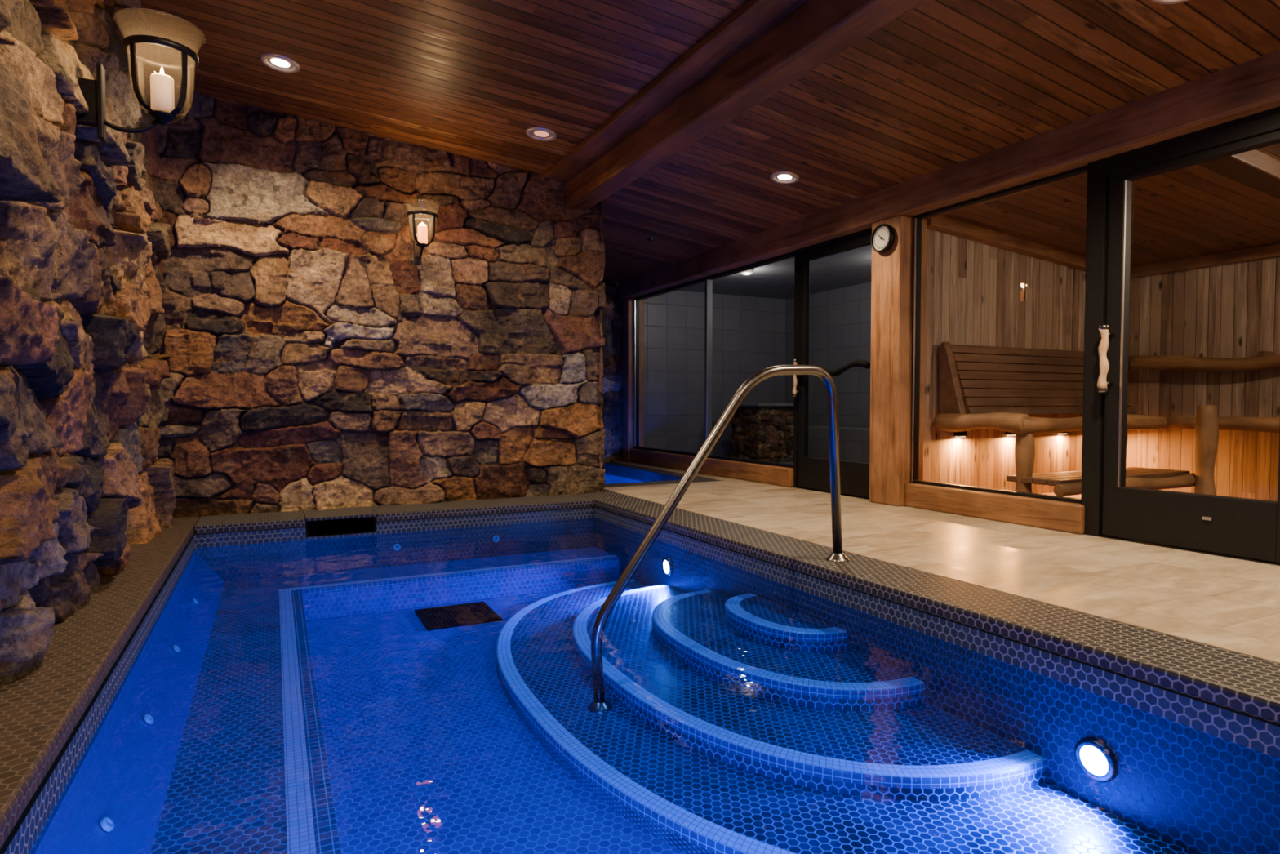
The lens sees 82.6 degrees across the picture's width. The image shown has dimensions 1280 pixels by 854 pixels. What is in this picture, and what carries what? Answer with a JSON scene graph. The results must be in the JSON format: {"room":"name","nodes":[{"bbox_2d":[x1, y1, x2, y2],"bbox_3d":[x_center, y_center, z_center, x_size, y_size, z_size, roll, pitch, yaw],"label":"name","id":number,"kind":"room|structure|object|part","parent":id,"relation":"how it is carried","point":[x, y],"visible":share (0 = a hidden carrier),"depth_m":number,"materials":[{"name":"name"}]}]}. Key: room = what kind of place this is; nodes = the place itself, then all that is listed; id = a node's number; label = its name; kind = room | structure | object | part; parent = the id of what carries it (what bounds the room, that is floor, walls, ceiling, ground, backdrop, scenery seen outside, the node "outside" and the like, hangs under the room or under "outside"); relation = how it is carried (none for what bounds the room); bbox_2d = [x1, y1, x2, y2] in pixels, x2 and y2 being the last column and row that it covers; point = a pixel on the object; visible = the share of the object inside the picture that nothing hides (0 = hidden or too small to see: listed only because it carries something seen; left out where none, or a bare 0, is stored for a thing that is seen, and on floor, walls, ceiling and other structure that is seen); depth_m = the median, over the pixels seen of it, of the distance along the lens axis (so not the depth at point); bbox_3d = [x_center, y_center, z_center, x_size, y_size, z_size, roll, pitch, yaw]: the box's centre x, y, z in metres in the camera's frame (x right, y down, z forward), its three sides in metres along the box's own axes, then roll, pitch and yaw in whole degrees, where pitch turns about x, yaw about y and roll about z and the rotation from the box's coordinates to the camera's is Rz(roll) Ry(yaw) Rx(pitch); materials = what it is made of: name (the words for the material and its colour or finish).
{"room":"indoor spa pool","nodes":[
{"label":"indoor spa pool","id":0,"kind":"room"},
{"bbox_2d":[0,0,176,685],"bbox_3d":[-1.315,-0.696,1.130,0.272,2.860,8.241,-1,2,-27],"label":"wall","id":1,"kind":"structure","parent":0,"point":[84,298],"depth_m":2.62,"materials":[{"name":"brown stone"}]},
{"bbox_2d":[75,8,205,142],"bbox_3d":[-1.887,-1.286,2.740,0.446,0.448,0.292,-1,2,-27],"label":"wall sconce","id":2,"kind":"object","parent":1,"relation":"attached to","point":[162,109],"visible":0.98,"depth_m":2.73,"materials":[{"name":"metal"}]},
{"bbox_3d":[-1.988,-1.195,2.691,0.018,0.270,0.060,-1,2,-27],"label":"plate","id":3,"kind":"part","parent":2,"relation":"part of","materials":[{"name":"metal"}]},
{"bbox_3d":[-1.904,-1.137,2.735,0.186,0.071,0.018,-1,2,-27],"label":"arm","id":4,"kind":"part","parent":2,"relation":"part of","materials":[{"name":"metal"}]},
{"bbox_3d":[-1.818,-1.348,2.772,0.286,0.320,0.286,-1,2,-27],"label":"lamp shade","id":5,"kind":"part","parent":2,"relation":"part of","materials":[{"name":"clear glass"}]},
{"bbox_2d":[150,73,174,112],"bbox_3d":[-1.818,-1.264,2.775,0.076,0.133,0.076,-1,2,-27],"label":"candle","id":6,"kind":"object","parent":2,"relation":"on","point":[162,85],"depth_m":2.74,"materials":[{"name":"beige wax"}]},
{"bbox_2d":[151,86,605,517],"bbox_3d":[-1.769,-0.838,5.453,3.260,2.873,0.143,-1,2,-27],"label":"wall","id":7,"kind":"structure","parent":0,"point":[313,364],"depth_m":5.33,"materials":[{"name":"brown stone"}]},
{"bbox_2d":[403,199,440,265],"bbox_3d":[-1.577,-1.387,5.242,0.257,0.394,0.392,-1,2,-27],"label":"wall sconce","id":8,"kind":"object","parent":7,"relation":"attached to","point":[420,242],"visible":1,"depth_m":5.17,"materials":[{"name":"metal"}]},
{"bbox_3d":[-1.634,-1.312,5.357,0.053,0.238,0.016,-1,2,-27],"label":"plate","id":9,"kind":"part","parent":8,"relation":"part of","materials":[{"name":"metal"}]},
{"bbox_3d":[-1.590,-1.258,5.273,0.018,0.065,0.190,-1,2,-27],"label":"arm","id":10,"kind":"part","parent":8,"relation":"part of","materials":[{"name":"metal"}]},
{"bbox_3d":[-1.546,-1.439,5.179,0.252,0.282,0.252,-1,2,-27],"label":"lamp shade","id":11,"kind":"part","parent":8,"relation":"part of","materials":[{"name":"clear glass"}]},
{"bbox_2d":[417,225,427,244],"bbox_3d":[-1.546,-1.366,5.182,0.067,0.117,0.067,-1,2,-27],"label":"candle","id":12,"kind":"object","parent":8,"relation":"on","point":[422,230],"depth_m":5.15,"materials":[{"name":"beige wax"}]},
{"bbox_2d":[555,200,603,510],"bbox_3d":[-1.012,-0.637,7.534,0.072,2.900,3.100,-1,2,-27],"label":"stone wall","id":13,"kind":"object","parent":7,"relation":"attached to","point":[600,313],"depth_m":6.17,"materials":[{"name":"brown stone"}]},
{"bbox_2d":[601,280,623,462],"bbox_3d":[-0.851,-0.792,9.295,1.950,2.700,0.120,-1,2,-27],"label":"wall","id":14,"kind":"structure","parent":0,"point":[612,314],"depth_m":9.55,"materials":[{"name":"stone"}]},
{"bbox_2d":[622,297,644,462],"bbox_3d":[-0.085,-0.610,9.547,0.240,2.120,0.160,-1,2,-27],"label":"trim","id":15,"kind":"structure","parent":14,"relation":"attached to","point":[628,303],"depth_m":9.47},
{"bbox_2d":[634,299,635,446],"bbox_3d":[-0.064,-0.691,9.424,0.010,1.890,0.015,-1,2,-27],"label":"trim","id":16,"kind":"structure","parent":14,"relation":"attached to","point":[634,300],"depth_m":9.42,"materials":[{"name":"metal"}]},
{"bbox_2d":[704,279,712,454],"bbox_3d":[0.742,-0.643,7.901,0.070,1.890,0.040,-1,2,-27],"label":"mullion","id":17,"kind":"object","parent":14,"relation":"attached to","point":[708,283],"visible":0.77,"depth_m":7.88,"materials":[{"name":"metal"}]},
{"bbox_2d":[630,448,793,487],"bbox_3d":[0.690,0.412,8.071,0.210,0.170,3.330,-1,2,-27],"label":"trim","id":18,"kind":"structure","parent":14,"relation":"attached to","point":[763,473],"depth_m":7.48,"materials":[{"name":"brown wood"}]},
{"bbox_2d":[634,251,795,468],"bbox_3d":[0.688,-0.647,8.008,0.060,1.950,3.280,-1,2,-27],"label":"frame","id":19,"kind":"object","parent":18,"relation":"on","point":[792,254],"visible":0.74,"depth_m":8.16,"materials":[{"name":"black metal"}]},
{"bbox_2d":[140,0,1279,282],"bbox_3d":[0.215,-1.967,3.574,5.250,0.630,11.500,-1,2,-27],"label":"ceiling","id":20,"kind":"structure","parent":0,"point":[944,83],"depth_m":4.09,"materials":[{"name":"brown wood"}]},
{"bbox_2d":[260,53,300,73],"bbox_3d":[-2.125,-2.146,4.306,0.213,0.031,0.214,-1,2,-27],"label":"recessed light","id":21,"kind":"object","parent":20,"relation":"in","point":[276,62],"visible":1,"depth_m":4.30,"materials":[{"name":"white metal"}]},
{"bbox_2d":[525,127,556,141],"bbox_3d":[-0.683,-2.029,5.058,0.213,0.031,0.214,-1,2,-27],"label":"recessed light","id":22,"kind":"object","parent":20,"relation":"in","point":[541,134],"visible":1,"depth_m":5.05,"materials":[{"name":"white metal"}]},
{"bbox_2d":[647,238,655,243],"bbox_3d":[0.117,-1.884,7.391,0.090,0.035,0.090,-1,2,-27],"label":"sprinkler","id":23,"kind":"object","parent":20,"relation":"attached to","point":[651,240],"visible":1,"depth_m":7.38,"materials":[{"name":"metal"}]},
{"bbox_2d":[565,0,925,210],"bbox_3d":[1.307,-1.806,2.387,0.190,0.240,8.190,-1,2,-27],"label":"main timber","id":24,"kind":"object","parent":20,"relation":"attached to","point":[818,31],"visible":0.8,"depth_m":3.79,"materials":[{"name":"brown wood"}]},
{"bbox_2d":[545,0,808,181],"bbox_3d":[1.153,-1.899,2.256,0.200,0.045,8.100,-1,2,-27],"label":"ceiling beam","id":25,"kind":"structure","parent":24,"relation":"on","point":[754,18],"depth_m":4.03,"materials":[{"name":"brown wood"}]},
{"bbox_2d":[740,269,753,275],"bbox_3d":[1.232,-1.780,8.403,0.160,0.050,0.160,-1,2,-27],"label":"lamp","id":26,"kind":"object","parent":20,"relation":"attached to","point":[750,271],"visible":0.86,"depth_m":8.36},
{"bbox_2d":[769,171,799,183],"bbox_3d":[1.070,-1.840,5.386,0.212,0.040,0.214,-1,2,-27],"label":"recessed light","id":27,"kind":"object","parent":20,"relation":"in","point":[780,177],"visible":1,"depth_m":5.38,"materials":[{"name":"white metal"}]},
{"bbox_2d":[1151,0,1188,4],"bbox_3d":[2.184,-1.776,2.947,0.212,0.040,0.214,-1,2,-27],"label":"recessed light","id":28,"kind":"object","parent":20,"relation":"in","point":[1160,2],"visible":1,"depth_m":3.03,"materials":[{"name":"white metal"}]},
{"bbox_2d":[644,290,785,456],"bbox_3d":[1.045,-0.724,10.313,2.550,2.300,0.080,-1,2,-27],"label":"wall","id":29,"kind":"structure","parent":0,"point":[748,332],"depth_m":10.16,"materials":[{"name":"grey tile"}]},
{"bbox_2d":[676,244,871,299],"bbox_3d":[2.140,-1.842,8.299,2.570,0.060,4.800,-1,2,-27],"label":"ceiling","id":30,"kind":"structure","parent":0,"point":[853,267],"depth_m":8.96,"materials":[{"name":"grey paint"}]},
{"bbox_2d":[604,456,1279,663],"bbox_3d":[2.828,0.654,4.971,4.300,0.120,11.300,-1,2,-27],"label":"floor","id":31,"kind":"structure","parent":0,"point":[1223,602],"depth_m":3.50,"materials":[{"name":"stone"}]},
{"bbox_2d":[519,400,719,542],"bbox_3d":[-0.347,0.418,8.008,1.320,1.562,2.610,-1,2,-27],"label":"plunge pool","id":32,"kind":"object","parent":31,"relation":"in","point":[616,474],"visible":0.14,"depth_m":8.13,"materials":[{"name":"liquid"}]},
{"bbox_3d":[-0.599,0.292,7.240,0.076,1.262,1.191,-1,2,-24],"label":"grab rail","id":33,"kind":"part","parent":32,"relation":"part of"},
{"bbox_2d":[0,489,1279,853],"bbox_3d":[-0.492,0.982,3.126,3.300,0.660,5.970,-1,2,-27],"label":"swimming pool","id":34,"kind":"object","parent":31,"relation":"in","point":[341,682],"visible":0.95,"depth_m":2.57,"materials":[{"name":"blue tile"}]},
{"bbox_2d":[661,555,673,577],"bbox_3d":[0.175,0.893,4.663,0.030,0.130,0.130,-1,2,-26],"label":"pool light","id":35,"kind":"object","parent":34,"relation":"attached to","point":[667,564],"depth_m":4.64,"materials":[{"name":"metal"}]},
{"bbox_2d":[586,364,849,712],"bbox_3d":[0.397,0.426,3.226,1.357,1.419,0.112,-1,2,-27],"label":"pool handrail","id":36,"kind":"object","parent":34,"relation":"on","point":[599,704],"visible":1,"depth_m":3.15,"materials":[{"name":"metal"}]},
{"bbox_2d":[1074,736,1118,782],"bbox_3d":[1.397,1.020,2.236,0.030,0.130,0.130,-1,2,-26],"label":"pool light","id":37,"kind":"object","parent":34,"relation":"attached to","point":[1095,757],"depth_m":2.22,"materials":[{"name":"metal"}]},
{"bbox_2d":[727,403,793,462],"bbox_3d":[1.657,0.066,9.678,0.749,0.760,0.710,-1,2,-27],"label":"stone wall","id":38,"kind":"structure","parent":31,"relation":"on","point":[775,428],"depth_m":9.42,"materials":[{"name":"stone"}]},
{"bbox_2d":[808,425,870,462],"bbox_3d":[2.960,0.252,8.693,0.490,0.450,4.550,-1,2,-27],"label":"bench","id":39,"kind":"object","parent":31,"relation":"on","point":[853,442],"visible":0.02,"depth_m":9.02,"materials":[{"name":"tile"}]},
{"bbox_2d":[869,214,926,506],"bbox_3d":[1.939,-0.483,5.491,0.270,2.120,0.290,-1,2,-27],"label":"wood post","id":40,"kind":"object","parent":31,"relation":"on","point":[892,270],"visible":0.86,"depth_m":5.38,"materials":[{"name":"brown wood"}]},
{"bbox_2d":[870,223,894,253],"bbox_3d":[1.793,-1.395,5.394,0.042,0.208,0.208,-1,2,-27],"label":"thermometer","id":41,"kind":"object","parent":40,"relation":"attached to","point":[882,237],"visible":1,"depth_m":5.38,"materials":[{"name":"metal"}]},
{"bbox_2d":[933,342,1279,496],"bbox_3d":[4.032,0.006,4.392,2.352,1.221,3.620,-1,2,-27],"label":"bench","id":42,"kind":"object","parent":31,"relation":"on","point":[953,416],"visible":0.74,"depth_m":5.39,"materials":[{"name":"brown wood"}]},
{"bbox_3d":[2.330,-0.359,5.429,0.070,0.557,0.217,-1,2,-27],"label":"backrest","id":43,"kind":"part","parent":42,"relation":"part of","materials":[{"name":"brown wood"}]},
{"bbox_3d":[2.608,0.310,4.949,0.130,0.578,0.129,-1,2,-27],"label":"leg","id":44,"kind":"part","parent":42,"relation":"part of","materials":[{"name":"brown wood"}]},
{"bbox_3d":[4.210,-0.389,6.375,0.060,0.557,0.217,-1,2,-27],"label":"backrest","id":45,"kind":"part","parent":42,"relation":"part of","materials":[{"name":"brown wood"}]},
{"bbox_3d":[4.046,0.216,5.213,0.145,0.748,0.139,-1,2,-27],"label":"arm post","id":46,"kind":"part","parent":42,"relation":"part of","materials":[{"name":"brown wood"}]},
{"bbox_2d":[1081,106,1279,565],"bbox_3d":[2.853,-0.427,3.718,0.130,2.120,1.100,-1,2,-27],"label":"door frame","id":47,"kind":"structure","parent":31,"relation":"on","point":[1100,171],"depth_m":4.10,"materials":[{"name":"black metal"}]},
{"bbox_2d":[1102,128,1279,563],"bbox_3d":[2.841,-0.402,3.710,0.070,2.050,0.885,-1,2,-27],"label":"leaf","id":48,"kind":"object","parent":47,"relation":"attached to","point":[1244,527],"visible":0.8,"depth_m":3.88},
{"bbox_2d":[1106,381,1113,385],"bbox_3d":[2.598,-0.241,4.049,0.085,0.022,0.022,-1,2,-27],"label":"stud","id":49,"kind":"object","parent":48,"relation":"attached to","point":[1108,383],"visible":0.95,"depth_m":4.04,"materials":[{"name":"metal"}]},
{"bbox_2d":[1108,332,1114,336],"bbox_3d":[2.598,-0.513,4.040,0.085,0.022,0.022,-1,2,-27],"label":"stud","id":50,"kind":"object","parent":48,"relation":"attached to","point":[1110,334],"visible":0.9,"depth_m":4.04,"materials":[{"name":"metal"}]},
{"bbox_2d":[1097,324,1109,392],"bbox_3d":[2.559,-0.377,4.026,0.050,0.376,0.056,-1,2,-27],"label":"grip","id":51,"kind":"object","parent":50,"relation":"attached to","point":[1104,344],"depth_m":4.01,"materials":[{"name":"beige wood"}]},
{"bbox_3d":[2.560,-0.203,4.031,0.050,0.028,0.050,-1,2,-27],"label":"cap","id":52,"kind":"part","parent":51,"relation":"part of","materials":[{"name":"silver metal"}]},
{"bbox_3d":[2.560,-0.550,4.020,0.050,0.028,0.050,-1,2,-27],"label":"cap","id":53,"kind":"part","parent":51,"relation":"part of","materials":[{"name":"silver metal"}]},
{"bbox_2d":[1117,180,1126,487],"bbox_3d":[2.651,-0.506,4.008,0.010,1.680,0.008,-1,2,-27],"label":"bead","id":54,"kind":"object","parent":48,"relation":"attached to","point":[1125,181],"visible":1,"depth_m":4.00,"materials":[{"name":"metal"}]},
{"bbox_2d":[1202,516,1212,520],"bbox_3d":[2.841,0.458,3.650,0.011,0.015,0.040,-1,2,-27],"label":"lock","id":55,"kind":"object","parent":48,"relation":"attached to","point":[1203,517],"visible":1,"depth_m":3.64,"materials":[{"name":"metal"}]},
{"bbox_2d":[618,49,1279,299],"bbox_3d":[2.377,-1.666,4.615,0.320,0.300,11.200,-1,2,-27],"label":"header beam","id":56,"kind":"structure","parent":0,"point":[1252,86],"depth_m":4.43,"materials":[{"name":"brown wood"}]},
{"bbox_2d":[923,228,1085,493],"bbox_3d":[3.192,-0.541,6.069,2.530,2.200,0.100,-1,2,-27],"label":"wall","id":57,"kind":"structure","parent":0,"point":[979,294],"depth_m":5.83,"materials":[{"name":"brown wood"}]},
{"bbox_2d":[793,227,871,499],"bbox_3d":[1.656,-0.501,6.087,0.100,2.120,1.030,-1,2,-27],"label":"door frame","id":58,"kind":"structure","parent":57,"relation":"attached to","point":[867,231],"depth_m":6.49,"materials":[{"name":"black metal"}]},
{"bbox_2d":[797,232,871,497],"bbox_3d":[1.651,-0.489,6.085,0.060,2.075,0.960,-1,2,-27],"label":"leaf","id":59,"kind":"object","parent":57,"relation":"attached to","point":[813,473],"visible":0.54,"depth_m":6.38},
{"bbox_2d":[797,359,870,378],"bbox_3d":[1.591,-0.479,6.059,0.083,0.132,0.856,-1,2,-27],"label":"rail","id":60,"kind":"object","parent":59,"relation":"attached to","point":[862,363],"visible":0.63,"depth_m":5.87,"materials":[{"name":"brown wood"}]},
{"bbox_3d":[1.398,-0.553,6.448,0.065,0.022,0.022,-1,2,-27],"label":"stud","id":61,"kind":"object","parent":59,"relation":"attached to","visible":0},
{"bbox_2d":[792,361,797,393],"bbox_3d":[1.369,-0.433,6.438,0.038,0.308,0.047,-1,2,-27],"label":"grip","id":62,"kind":"object","parent":61,"relation":"attached to","point":[795,380],"visible":0.77,"depth_m":6.43,"materials":[{"name":"beige wood"}]},
{"bbox_2d":[911,217,916,481],"bbox_3d":[2.005,-0.558,5.329,0.015,1.920,0.010,-1,2,-27],"label":"trim","id":63,"kind":"structure","parent":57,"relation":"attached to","point":[915,219],"depth_m":5.33,"materials":[{"name":"wood"}]},
{"bbox_2d":[953,431,967,436],"bbox_3d":[2.481,0.040,5.643,0.100,0.075,0.045,-1,2,-27],"label":"lamp","id":64,"kind":"object","parent":57,"relation":"attached to","point":[961,433],"visible":0.59,"depth_m":5.62,"materials":[{"name":"metal"}]},
{"bbox_2d":[904,482,1084,534],"bbox_3d":[2.328,0.514,4.816,0.210,0.170,1.320,-1,2,-27],"label":"trim","id":65,"kind":"structure","parent":57,"relation":"attached to","point":[1061,516],"depth_m":4.65,"materials":[{"name":"brown wood"}]},
{"bbox_2d":[911,164,1088,503],"bbox_3d":[2.312,-0.545,4.780,0.060,1.950,1.290,-1,2,-27],"label":"frame","id":66,"kind":"object","parent":65,"relation":"on","point":[1084,169],"visible":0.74,"depth_m":5.12,"materials":[{"name":"brown wood"}]},
{"bbox_2d":[925,215,1085,271],"bbox_3d":[3.221,-1.444,5.949,2.460,0.300,0.090,-1,2,-27],"label":"trim","id":67,"kind":"structure","parent":57,"relation":"attached to","point":[941,224],"depth_m":5.74,"materials":[{"name":"brown wood"}]},
{"bbox_2d":[1005,431,1015,435],"bbox_3d":[3.017,0.032,5.912,0.100,0.075,0.045,-1,2,-27],"label":"lamp","id":68,"kind":"object","parent":57,"relation":"attached to","point":[1008,433],"visible":0.4,"depth_m":5.89,"materials":[{"name":"metal"}]},
{"bbox_2d":[1056,431,1068,434],"bbox_3d":[3.598,0.023,6.204,0.100,0.075,0.045,-1,2,-27],"label":"lamp","id":69,"kind":"object","parent":57,"relation":"attached to","point":[1062,433],"visible":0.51,"depth_m":6.19,"materials":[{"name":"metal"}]},
{"bbox_2d":[785,257,1279,501],"bbox_3d":[4.131,-0.621,7.015,0.100,2.300,8.750,-1,2,-27],"label":"wall","id":70,"kind":"structure","parent":0,"point":[1232,310],"depth_m":6.08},
{"bbox_2d":[1128,351,1279,371],"bbox_3d":[5.065,-0.506,4.827,0.200,0.224,3.508,-1,2,-27],"label":"rail","id":71,"kind":"object","parent":70,"relation":"attached to","point":[1265,359],"visible":0.95,"depth_m":5.81,"materials":[{"name":"brown wood"}]},
{"bbox_2d":[1129,243,1279,278],"bbox_3d":[5.143,-1.305,4.781,0.080,0.090,3.730,-1,2,-27],"label":"trim","id":72,"kind":"structure","parent":70,"relation":"attached to","point":[1273,251],"depth_m":5.85,"materials":[{"name":"brown wood"}]},
{"bbox_2d":[942,142,1279,266],"bbox_3d":[4.147,-1.459,4.297,2.590,0.283,3.930,-1,2,-27],"label":"ceiling","id":73,"kind":"structure","parent":0,"point":[1198,210],"depth_m":5.11,"materials":[{"name":"brown wood"}]},
{"bbox_2d":[1200,149,1279,198],"bbox_3d":[4.048,-1.386,4.373,2.400,0.305,0.150,-1,2,-27],"label":"ceiling beam","id":74,"kind":"structure","parent":73,"relation":"attached to","point":[1257,169],"depth_m":3.98,"materials":[{"name":"brown wood"}]}
]}

